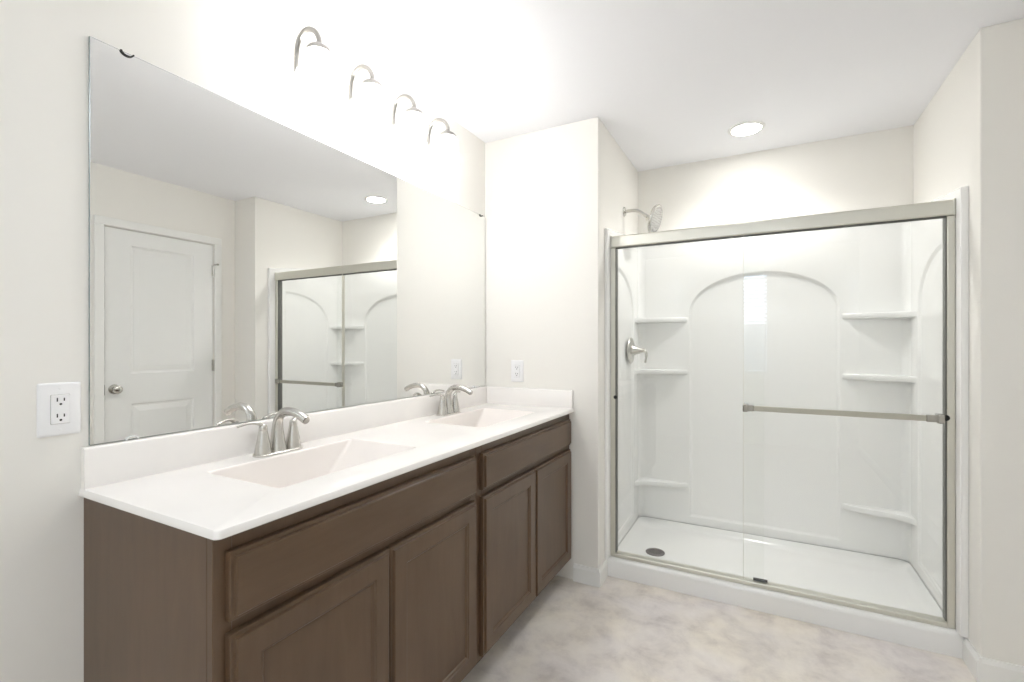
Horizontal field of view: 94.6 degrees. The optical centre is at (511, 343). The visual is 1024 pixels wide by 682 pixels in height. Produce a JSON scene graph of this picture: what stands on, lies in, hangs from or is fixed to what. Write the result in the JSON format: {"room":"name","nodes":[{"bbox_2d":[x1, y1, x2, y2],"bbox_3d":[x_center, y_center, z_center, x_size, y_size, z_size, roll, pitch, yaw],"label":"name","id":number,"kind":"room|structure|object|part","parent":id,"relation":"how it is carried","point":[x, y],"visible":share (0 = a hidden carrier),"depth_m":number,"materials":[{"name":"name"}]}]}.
{"room":"bathroom","nodes":[
{"label":"bathroom","id":0,"kind":"room"},
{"bbox_2d":[0,0,484,681],"bbox_3d":[-1.140,0.039,1.058,0.100,2.462,4.002,0,0,28],"label":"wall","id":1,"kind":"structure","parent":0,"point":[236,51],"depth_m":1.11,"materials":[{"name":"white paint"}]},
{"bbox_2d":[37,382,80,437],"bbox_3d":[-1.054,0.152,1.103,0.009,0.123,0.078,0,0,28],"label":"wall outlet","id":2,"kind":"object","parent":1,"relation":"attached to","point":[58,404],"visible":1,"depth_m":1.10,"materials":[{"name":"white plastic"}]},
{"bbox_2d":[51,394,69,423],"bbox_3d":[-1.052,0.152,1.101,0.004,0.067,0.034,0,0,28],"label":"receptacle","id":3,"kind":"object","parent":2,"relation":"attached to","point":[60,403],"depth_m":1.10,"materials":[{"name":"white plastic"}]},
{"bbox_2d":[80,386,486,489],"bbox_3d":[-0.590,0.299,1.965,0.022,0.100,1.881,0,0,28],"label":"backsplash","id":4,"kind":"structure","parent":1,"relation":"attached to","point":[115,462],"depth_m":1.41,"materials":[{"name":"stone"}]},
{"bbox_2d":[89,36,484,445],"bbox_3d":[-0.594,-0.251,1.971,0.010,0.999,1.857,0,0,28],"label":"wall mirror","id":5,"kind":"object","parent":1,"relation":"attached to","point":[245,266],"visible":1,"depth_m":1.50,"materials":[{"name":"grey mirror"}]},
{"bbox_2d":[283,26,458,166],"bbox_3d":[-0.512,-0.970,1.932,0.190,0.226,0.843,0,0,28],"label":"vanity light","id":6,"kind":"object","parent":1,"relation":"attached to","point":[314,82],"visible":1,"depth_m":1.82,"materials":[{"name":"white glass"}]},
{"bbox_3d":[-0.700,-1.010,1.615,0.136,0.145,0.017,0,0,28],"label":"arm","id":7,"kind":"part","parent":6,"relation":"part of","materials":[{"name":"silver metal"}]},
{"bbox_3d":[-0.648,-0.917,1.588,0.108,0.121,0.108,0,0,28],"label":"lamp shade","id":8,"kind":"part","parent":6,"relation":"part of","materials":[{"name":"white glass"}]},
{"bbox_3d":[-0.585,-1.010,1.832,0.136,0.145,0.017,0,0,28],"label":"arm","id":9,"kind":"part","parent":6,"relation":"part of","materials":[{"name":"silver metal"}]},
{"bbox_3d":[-0.534,-0.917,1.805,0.108,0.121,0.108,0,0,28],"label":"lamp shade","id":10,"kind":"part","parent":6,"relation":"part of","materials":[{"name":"white glass"}]},
{"bbox_3d":[-0.470,-1.010,2.048,0.136,0.145,0.017,0,0,28],"label":"arm","id":11,"kind":"part","parent":6,"relation":"part of","materials":[{"name":"silver metal"}]},
{"bbox_3d":[-0.419,-0.917,2.021,0.108,0.121,0.108,0,0,28],"label":"lamp shade","id":12,"kind":"part","parent":6,"relation":"part of","materials":[{"name":"white glass"}]},
{"bbox_3d":[-0.356,-1.010,2.265,0.136,0.145,0.017,0,0,28],"label":"arm","id":13,"kind":"part","parent":6,"relation":"part of","materials":[{"name":"silver metal"}]},
{"bbox_3d":[-0.304,-0.917,2.238,0.108,0.121,0.108,0,0,28],"label":"lamp shade","id":14,"kind":"part","parent":6,"relation":"part of","materials":[{"name":"white glass"}]},
{"bbox_2d":[485,117,637,578],"bbox_3d":[0.313,0.039,3.061,0.792,2.462,0.898,0,0,28],"label":"wall","id":15,"kind":"structure","parent":0,"point":[552,194],"depth_m":2.60,"materials":[{"name":"white paint"}]},
{"bbox_2d":[511,360,523,381],"bbox_3d":[0.029,0.155,2.697,0.078,0.123,0.009,0,0,28],"label":"wall outlet","id":16,"kind":"object","parent":15,"relation":"attached to","point":[517,366],"visible":1,"depth_m":2.69,"materials":[{"name":"white plastic"}]},
{"bbox_2d":[514,365,519,376],"bbox_3d":[0.028,0.155,2.695,0.034,0.067,0.004,0,0,28],"label":"receptacle","id":17,"kind":"object","parent":16,"relation":"attached to","point":[516,367],"depth_m":2.69,"materials":[{"name":"white plastic"}]},
{"bbox_2d":[573,563,597,586],"bbox_3d":[0.390,1.224,2.504,0.135,0.092,0.013,0,0,28],"label":"baseboard","id":18,"kind":"structure","parent":15,"relation":"attached to","point":[583,574],"depth_m":2.50,"materials":[{"name":"white paint"}]},
{"bbox_2d":[598,559,607,587],"bbox_3d":[0.486,1.224,2.527,0.013,0.092,0.143,0,0,28],"label":"baseboard","id":19,"kind":"structure","parent":15,"relation":"attached to","point":[603,569],"depth_m":2.52,"materials":[{"name":"white paint"}]},
{"bbox_2d":[623,204,662,231],"bbox_3d":[0.794,-0.756,2.879,0.226,0.187,0.179,0,0,28],"label":"shower head","id":20,"kind":"object","parent":15,"relation":"attached to","point":[654,219],"visible":0.99,"depth_m":2.84,"materials":[{"name":"grey metal"}]},
{"bbox_3d":[0.767,-0.796,2.898,0.151,0.072,0.020,0,0,28],"label":"arm","id":21,"kind":"part","parent":20,"relation":"part of","materials":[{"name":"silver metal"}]},
{"bbox_2d":[289,0,1023,171],"bbox_3d":[0.217,-1.242,0.847,2.695,0.100,5.100,0,0,28],"label":"ceiling","id":22,"kind":"structure","parent":0,"point":[668,80],"depth_m":1.99,"materials":[{"name":"white paint"}]},
{"bbox_2d":[728,121,765,136],"bbox_3d":[1.297,-1.188,2.618,0.188,0.007,0.188,0,0,28],"label":"recessed light","id":23,"kind":"object","parent":22,"relation":"in","point":[747,128],"visible":1,"depth_m":2.60,"materials":[{"name":"white paint"}]},
{"bbox_2d":[461,575,976,681],"bbox_3d":[0.217,1.320,0.847,2.695,0.100,5.100,0,0,28],"label":"floor","id":24,"kind":"structure","parent":0,"point":[620,630],"depth_m":1.98,"materials":[{"name":"tile"}]},
{"bbox_2d":[84,448,475,681],"bbox_3d":[-0.573,0.819,1.426,0.555,0.902,0.932,0,0,28],"label":"vanity cabinet","id":25,"kind":"object","parent":24,"relation":"on","point":[376,582],"visible":0.8,"depth_m":1.10,"materials":[{"name":"brown wood"}]},
{"bbox_3d":[-0.443,0.855,1.106,0.024,0.586,0.440,0,0,28],"label":"door","id":26,"kind":"part","parent":25,"relation":"part of","materials":[{"name":"brown wood"}]},
{"bbox_3d":[-0.358,0.766,1.312,0.019,0.797,0.932,0,0,28],"label":"frame","id":27,"kind":"part","parent":25,"relation":"part of","materials":[{"name":"brown wood"}]},
{"bbox_3d":[-0.339,0.469,1.302,0.024,0.135,0.884,0,0,28],"label":"drawer","id":28,"kind":"part","parent":25,"relation":"part of","materials":[{"name":"brown wood"}]},
{"bbox_3d":[-0.235,0.855,1.498,0.024,0.586,0.440,0,0,28],"label":"door","id":29,"kind":"part","parent":25,"relation":"part of","materials":[{"name":"brown wood"}]},
{"bbox_2d":[465,414,570,676],"bbox_3d":[-0.135,0.819,2.254,0.555,0.902,0.942,0,0,28],"label":"vanity cabinet","id":30,"kind":"object","parent":24,"relation":"on","point":[523,478],"visible":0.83,"depth_m":1.99,"materials":[{"name":"brown wood"}]},
{"bbox_2d":[78,386,573,539],"bbox_3d":[-0.353,0.358,1.838,0.559,0.217,1.886,0,0,28],"label":"countertop","id":31,"kind":"structure","parent":30,"relation":"on","point":[208,483],"depth_m":1.40,"materials":[{"name":"stone"}]},
{"bbox_2d":[236,407,309,457],"bbox_3d":[-0.703,0.274,1.496,0.166,0.148,0.251,0,0,28],"label":"faucet","id":32,"kind":"object","parent":31,"relation":"on","point":[264,447],"visible":1,"depth_m":1.50,"materials":[{"name":"grey metal"}]},
{"bbox_3d":[-0.799,0.252,1.450,0.019,0.026,0.082,0,0,41],"label":"lever","id":33,"kind":"part","parent":32,"relation":"part of","materials":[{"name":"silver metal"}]},
{"bbox_3d":[-0.776,0.296,1.474,0.050,0.094,0.050,0,0,28],"label":"handle","id":34,"kind":"part","parent":32,"relation":"part of","materials":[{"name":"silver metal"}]},
{"bbox_3d":[-0.751,0.344,1.522,0.054,0.007,0.166,0,0,28],"label":"plate","id":35,"kind":"part","parent":32,"relation":"part of","materials":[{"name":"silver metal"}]},
{"bbox_3d":[-0.703,0.272,1.496,0.164,0.143,0.051,0,0,28],"label":"spout","id":36,"kind":"part","parent":32,"relation":"part of","materials":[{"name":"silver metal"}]},
{"bbox_3d":[-0.726,0.296,1.569,0.050,0.094,0.050,0,0,28],"label":"handle","id":37,"kind":"part","parent":32,"relation":"part of","materials":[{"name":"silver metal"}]},
{"bbox_2d":[207,439,415,487],"bbox_3d":[-0.575,0.407,1.436,0.312,0.118,0.516,0,0,28],"label":"basin","id":38,"kind":"object","parent":31,"relation":"in","point":[290,469],"depth_m":1.54,"materials":[{"name":"white ceramic"}]},
{"bbox_2d":[429,385,472,415],"bbox_3d":[-0.265,0.274,2.322,0.166,0.148,0.251,0,0,28],"label":"faucet","id":39,"kind":"object","parent":31,"relation":"on","point":[447,406],"visible":1,"depth_m":2.32,"materials":[{"name":"grey metal"}]},
{"bbox_3d":[-0.339,0.296,2.300,0.050,0.094,0.050,0,0,28],"label":"handle","id":40,"kind":"part","parent":39,"relation":"part of","materials":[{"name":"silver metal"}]},
{"bbox_3d":[-0.314,0.344,2.348,0.054,0.007,0.166,0,0,28],"label":"plate","id":41,"kind":"part","parent":39,"relation":"part of","materials":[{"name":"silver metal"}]},
{"bbox_3d":[-0.288,0.296,2.395,0.050,0.094,0.050,0,0,28],"label":"handle","id":42,"kind":"part","parent":39,"relation":"part of","materials":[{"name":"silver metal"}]},
{"bbox_3d":[-0.266,0.272,2.322,0.164,0.143,0.051,0,0,28],"label":"spout","id":43,"kind":"part","parent":39,"relation":"part of","materials":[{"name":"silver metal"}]},
{"bbox_2d":[425,408,533,427],"bbox_3d":[-0.137,0.407,2.262,0.312,0.118,0.516,0,0,28],"label":"basin","id":44,"kind":"object","parent":31,"relation":"in","point":[479,417],"depth_m":2.45,"materials":[{"name":"white ceramic"}]},
{"bbox_3d":[-0.005,0.855,1.932,0.024,0.586,0.446,0,0,28],"label":"door","id":45,"kind":"part","parent":30,"relation":"part of","materials":[{"name":"brown wood"}]},
{"bbox_3d":[0.100,0.469,2.130,0.024,0.135,0.894,0,0,28],"label":"drawer","id":46,"kind":"part","parent":30,"relation":"part of","materials":[{"name":"brown wood"}]},
{"bbox_3d":[0.205,0.855,2.328,0.024,0.586,0.446,0,0,28],"label":"door","id":47,"kind":"part","parent":30,"relation":"part of","materials":[{"name":"brown wood"}]},
{"bbox_2d":[607,516,964,658],"bbox_3d":[1.350,1.221,2.585,1.484,0.098,0.765,0,0,28],"label":"shower tray","id":48,"kind":"object","parent":24,"relation":"on","point":[886,581],"visible":0.72,"depth_m":2.47,"materials":[{"name":"white plastic"}]},
{"bbox_2d":[610,198,955,628],"bbox_3d":[1.185,0.287,2.283,1.440,1.768,0.088,0,0,28],"label":"shower door","id":49,"kind":"structure","parent":48,"relation":"on","point":[946,209],"depth_m":2.09,"materials":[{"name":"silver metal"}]},
{"bbox_3d":[1.192,-0.561,2.295,1.424,0.063,0.057,0,0,28],"label":"header rail","id":50,"kind":"part","parent":49,"relation":"part of","materials":[{"name":"silver metal"}]},
{"bbox_2d":[638,125,912,233],"bbox_3d":[1.387,0.039,3.056,2.695,2.462,0.100,0,0,28],"label":"wall","id":51,"kind":"structure","parent":0,"point":[872,169],"depth_m":2.86,"materials":[{"name":"white paint"}]},
{"bbox_2d":[605,186,968,637],"bbox_3d":[1.345,0.227,2.575,1.484,1.890,0.787,0,0,28],"label":"shower surround","id":52,"kind":"object","parent":51,"relation":"attached to","point":[849,318],"visible":0.95,"depth_m":2.78,"materials":[{"name":"white plastic"}]},
{"bbox_3d":[0.688,0.226,2.902,0.017,1.888,0.750,0,0,28],"label":"panel","id":53,"kind":"part","parent":52,"relation":"part of","materials":[{"name":"white plastic"}]},
{"bbox_2d":[627,338,647,362],"bbox_3d":[0.801,0.042,2.977,0.111,0.166,0.166,0,0,28],"label":"shower valve","id":54,"kind":"object","parent":52,"relation":"attached to","point":[632,350],"visible":1,"depth_m":2.96,"materials":[{"name":"grey metal"}]},
{"bbox_3d":[0.798,0.042,2.979,0.073,0.075,0.076,0,0,28],"label":"handle","id":55,"kind":"part","parent":54,"relation":"part of","materials":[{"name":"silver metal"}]},
{"bbox_3d":[0.825,0.074,2.952,0.028,0.091,0.051,0,0,-25],"label":"lever","id":56,"kind":"part","parent":54,"relation":"part of","materials":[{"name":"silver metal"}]},
{"bbox_2d":[635,477,687,487],"bbox_3d":[0.973,0.924,3.096,0.314,0.032,0.158,0,0,28],"label":"shelf","id":57,"kind":"object","parent":52,"relation":"attached to","point":[661,482],"depth_m":3.12,"materials":[{"name":"white plastic"}]},
{"bbox_2d":[635,369,687,374],"bbox_3d":[0.973,0.186,3.096,0.314,0.032,0.158,0,0,28],"label":"shelf","id":58,"kind":"object","parent":52,"relation":"attached to","point":[637,371],"depth_m":3.11,"materials":[{"name":"white plastic"}]},
{"bbox_2d":[635,318,687,322],"bbox_3d":[0.973,-0.156,3.096,0.314,0.032,0.158,0,0,28],"label":"shelf","id":59,"kind":"object","parent":52,"relation":"attached to","point":[637,320],"depth_m":3.11,"materials":[{"name":"white plastic"}]},
{"bbox_3d":[1.507,0.226,2.890,1.442,1.888,0.079,0,0,28],"label":"panel","id":60,"kind":"part","parent":52,"relation":"part of","materials":[{"name":"white plastic"}]},
{"bbox_2d":[842,503,916,525],"bbox_3d":[1.983,0.924,2.561,0.301,0.032,0.158,0,0,28],"label":"shelf","id":61,"kind":"object","parent":52,"relation":"attached to","point":[866,509],"depth_m":2.59,"materials":[{"name":"white plastic"}]},
{"bbox_2d":[842,374,916,382],"bbox_3d":[1.983,0.186,2.561,0.301,0.032,0.158,0,0,28],"label":"shelf","id":62,"kind":"object","parent":52,"relation":"attached to","point":[846,378],"depth_m":2.59,"materials":[{"name":"white plastic"}]},
{"bbox_2d":[842,311,916,318],"bbox_3d":[1.983,-0.156,2.561,0.301,0.032,0.158,0,0,28],"label":"shelf","id":63,"kind":"object","parent":52,"relation":"attached to","point":[845,314],"depth_m":2.58,"materials":[{"name":"white plastic"}]},
{"bbox_3d":[1.981,0.226,2.218,0.025,1.888,0.750,0,0,28],"label":"panel","id":64,"kind":"part","parent":52,"relation":"part of","materials":[{"name":"white plastic"}]},
{"bbox_2d":[913,18,1023,665],"bbox_3d":[2.160,0.039,2.082,0.417,2.462,0.898,0,0,28],"label":"wall","id":65,"kind":"structure","parent":0,"point":[970,133],"depth_m":1.77,"materials":[{"name":"white paint"}]},
{"bbox_2d":[963,637,981,681],"bbox_3d":[1.788,1.224,1.838,0.013,0.092,0.143,0,0,28],"label":"baseboard","id":66,"kind":"structure","parent":65,"relation":"attached to","point":[972,659],"depth_m":1.82,"materials":[{"name":"white paint"}]},
{"bbox_2d":[980,656,1023,681],"bbox_3d":[1.881,1.224,1.715,0.267,0.092,0.013,0,0,28],"label":"baseboard","id":67,"kind":"structure","parent":65,"relation":"attached to","point":[993,670],"depth_m":1.75,"materials":[{"name":"white paint"}]}
]}

